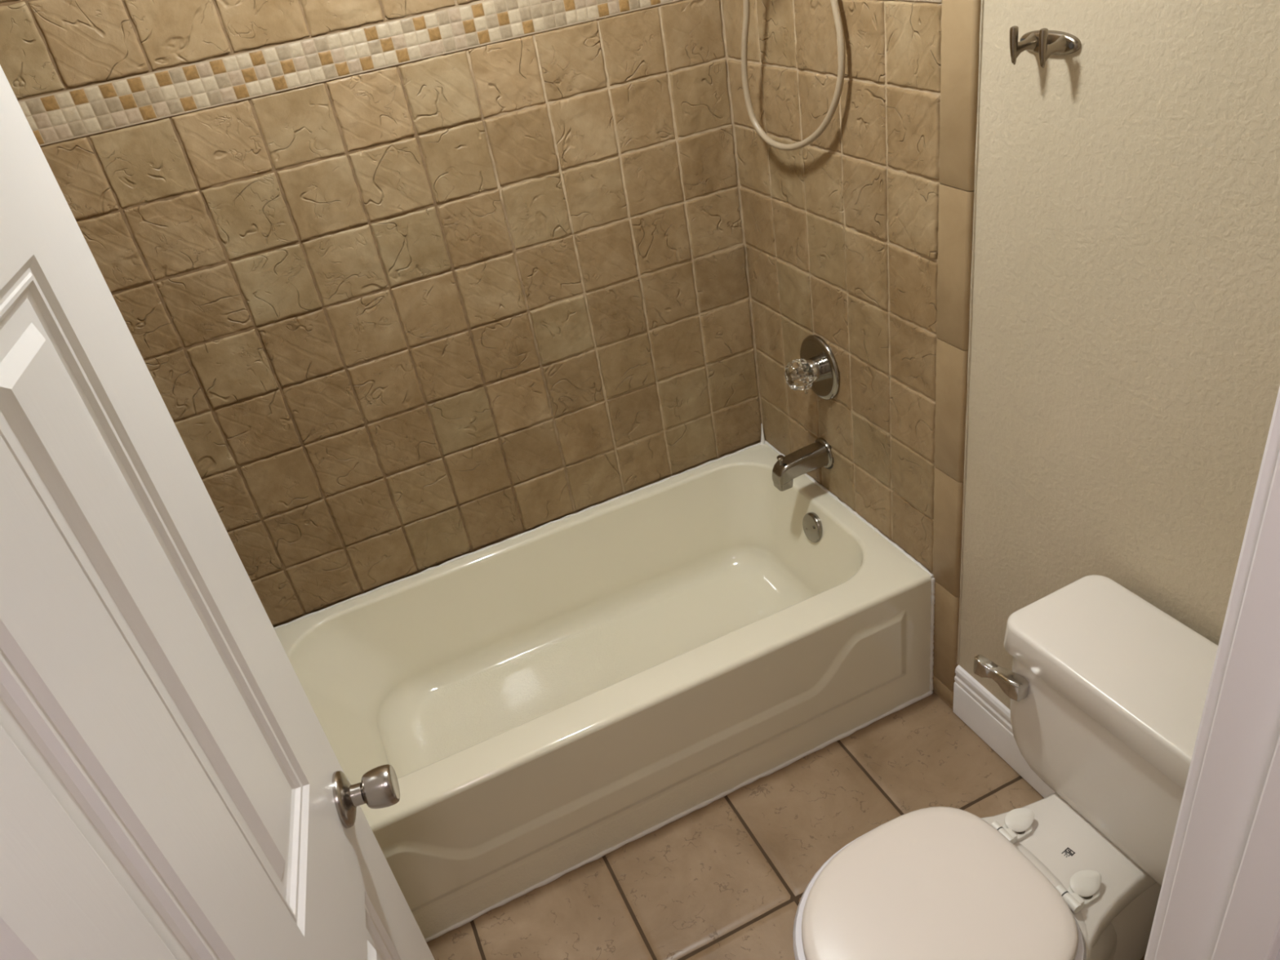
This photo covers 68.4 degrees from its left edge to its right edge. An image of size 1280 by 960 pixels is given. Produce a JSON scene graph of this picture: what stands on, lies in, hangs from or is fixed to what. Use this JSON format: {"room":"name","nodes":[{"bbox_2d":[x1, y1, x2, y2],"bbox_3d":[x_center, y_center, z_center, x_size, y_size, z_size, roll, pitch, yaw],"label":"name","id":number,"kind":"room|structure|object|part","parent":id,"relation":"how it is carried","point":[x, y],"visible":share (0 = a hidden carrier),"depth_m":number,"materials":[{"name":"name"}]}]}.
{"room":"bathroom","nodes":[
{"label":"bathroom","id":0,"kind":"room"},
{"bbox_2d":[0,0,764,627],"bbox_3d":[-0.465,-0.565,2.197,1.752,2.420,0.104,-21,34,-16],"label":"wall","id":1,"kind":"structure","parent":0,"point":[407,288],"depth_m":2.16,"materials":[{"name":"tile"}]},
{"bbox_2d":[426,691,1146,959],"bbox_3d":[0.535,1.172,1.475,3.300,0.004,3.600,-21,34,-16],"label":"floor","id":2,"kind":"structure","parent":0,"point":[727,878],"depth_m":2.10,"materials":[{"name":"tile"}]},
{"bbox_2d":[273,423,935,942],"bbox_3d":[-0.131,0.448,2.375,1.526,0.451,0.774,-21,34,-16],"label":"bathtub","id":3,"kind":"object","parent":2,"relation":"on","point":[543,701],"visible":0.89,"depth_m":2.33,"materials":[{"name":"beige ceramic"}]},
{"bbox_3d":[0.466,0.127,2.524,0.035,0.083,0.083,-21,34,-16],"label":"plate","id":4,"kind":"part","parent":3,"relation":"part of","materials":[{"name":"silver metal"}]},
{"bbox_2d":[792,574,1217,959],"bbox_3d":[0.607,0.679,1.554,0.776,0.710,0.479,-22,34,-17],"label":"toilet","id":5,"kind":"object","parent":2,"relation":"on","point":[1107,690],"visible":0.93,"depth_m":1.49,"materials":[{"name":"beige ceramic"}]},
{"bbox_3d":[0.445,0.703,1.469,0.422,0.026,0.374,-22,34,-17],"label":"seat","id":6,"kind":"part","parent":5,"relation":"part of","materials":[{"name":"white plastic"}]},
{"bbox_3d":[0.444,0.678,1.455,0.400,0.031,0.341,-22,34,-17],"label":"seat lid","id":7,"kind":"part","parent":5,"relation":"part of","materials":[{"name":"beige plastic"}]},
{"bbox_3d":[0.620,0.339,1.621,0.028,0.045,0.096,-29,37,-27],"label":"lever arm","id":8,"kind":"part","parent":5,"relation":"part of","materials":[{"name":"silver metal"}]},
{"bbox_3d":[0.621,0.601,1.588,0.020,0.018,0.021,-22,34,-17],"label":"hinge arm","id":9,"kind":"part","parent":5,"relation":"part of","materials":[{"name":"white plastic"}]},
{"bbox_3d":[0.681,0.662,1.477,0.020,0.018,0.021,-22,34,-17],"label":"hinge arm","id":10,"kind":"part","parent":5,"relation":"part of","materials":[{"name":"white plastic"}]},
{"bbox_3d":[0.830,0.448,1.540,0.204,0.269,0.438,-22,34,-17],"label":"tank","id":11,"kind":"part","parent":5,"relation":"part of","materials":[{"name":"beige ceramic"}]},
{"bbox_3d":[0.805,0.317,1.455,0.226,0.062,0.464,-22,34,-17],"label":"tank lid","id":12,"kind":"part","parent":5,"relation":"part of","materials":[{"name":"beige ceramic"}]},
{"bbox_2d":[721,0,1279,710],"bbox_3d":[0.696,-0.386,1.585,0.115,2.420,1.998,-21,34,-16],"label":"wall","id":13,"kind":"structure","parent":0,"point":[1045,301],"depth_m":1.62,"materials":[{"name":"paint"}]},
{"bbox_2d":[772,437,834,491],"bbox_3d":[0.421,-0.043,2.460,0.158,0.094,0.087,-21,34,-16],"label":"tub spout","id":14,"kind":"object","parent":13,"relation":"attached to","point":[817,455],"visible":1,"depth_m":2.44,"materials":[{"name":"silver metal"}]},
{"bbox_3d":[0.361,-0.057,2.423,0.019,0.007,0.019,21,44,40],"label":"diverter knob","id":15,"kind":"part","parent":14,"relation":"part of","materials":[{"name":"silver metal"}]},
{"bbox_2d":[783,334,839,399],"bbox_3d":[0.408,-0.264,2.326,0.093,0.168,0.168,-21,34,-16],"label":"shower valve","id":16,"kind":"object","parent":13,"relation":"attached to","point":[816,369],"visible":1,"depth_m":2.30,"materials":[{"name":"silver metal"}]},
{"bbox_3d":[0.389,-0.257,2.321,0.052,0.083,0.083,-21,34,-16],"label":"clear knob","id":17,"kind":"part","parent":16,"relation":"part of","materials":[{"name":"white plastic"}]},
{"bbox_2d":[952,664,1055,798],"bbox_3d":[0.976,0.732,1.879,0.012,0.153,1.026,-21,34,-16],"label":"baseboard","id":18,"kind":"structure","parent":13,"relation":"attached to","point":[979,708],"depth_m":2.18,"materials":[{"name":"white paint"}]},
{"bbox_2d":[1009,26,1081,68],"bbox_3d":[0.585,-0.640,1.386,0.050,0.054,0.116,-21,34,-16],"label":"robe hook","id":19,"kind":"object","parent":13,"relation":"attached to","point":[1044,42],"visible":1,"depth_m":1.37,"materials":[{"name":"silver metal"}]},
{"bbox_3d":[0.575,-0.648,1.413,0.040,0.036,0.025,-21,34,-16],"label":"hook arm","id":20,"kind":"part","parent":19,"relation":"part of","materials":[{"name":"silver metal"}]},
{"bbox_3d":[0.604,-0.646,1.393,0.009,0.033,0.116,-21,34,-16],"label":"plate","id":21,"kind":"part","parent":19,"relation":"part of","materials":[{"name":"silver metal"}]},
{"bbox_3d":[0.599,-0.623,1.366,0.040,0.036,0.025,-21,34,-16],"label":"hook arm","id":22,"kind":"part","parent":19,"relation":"part of","materials":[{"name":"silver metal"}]},
{"bbox_3d":[0.202,-1.243,1.654,0.161,0.106,0.060,-21,34,-16],"label":"pipe","id":23,"kind":"object","parent":13,"relation":"attached to","visible":0},
{"bbox_2d":[741,0,845,151],"bbox_3d":[0.230,-0.963,1.835,0.147,0.676,0.338,-24,35,-20],"label":"shower hose","id":24,"kind":"object","parent":23,"relation":"hanging from","point":[834,3],"visible":1,"depth_m":1.97,"materials":[{"name":"beige"}]},
{"bbox_3d":[0.297,0.323,0.596,1.654,2.420,0.116,-21,34,-16],"label":"wall","id":25,"kind":"structure","parent":0,"visible":0},
{"bbox_2d":[0,65,435,959],"bbox_3d":[-0.337,0.470,0.890,0.175,2.030,0.732,-16,33,-8],"label":"door","id":26,"kind":"structure","parent":25,"relation":"in","point":[172,787],"depth_m":0.75,"materials":[{"name":"white paint"}]},
{"bbox_3d":[-0.336,0.398,1.219,0.039,0.052,0.052,-16,33,-8],"label":"knob","id":27,"kind":"part","parent":26,"relation":"part of","materials":[{"name":"silver metal"}]},
{"bbox_2d":[1144,386,1279,959],"bbox_3d":[0.108,0.529,0.621,0.854,2.110,0.128,-21,34,-16],"label":"door frame","id":28,"kind":"structure","parent":25,"relation":"attached to","point":[1224,903],"depth_m":0.61,"materials":[{"name":"white paint"}]}
]}

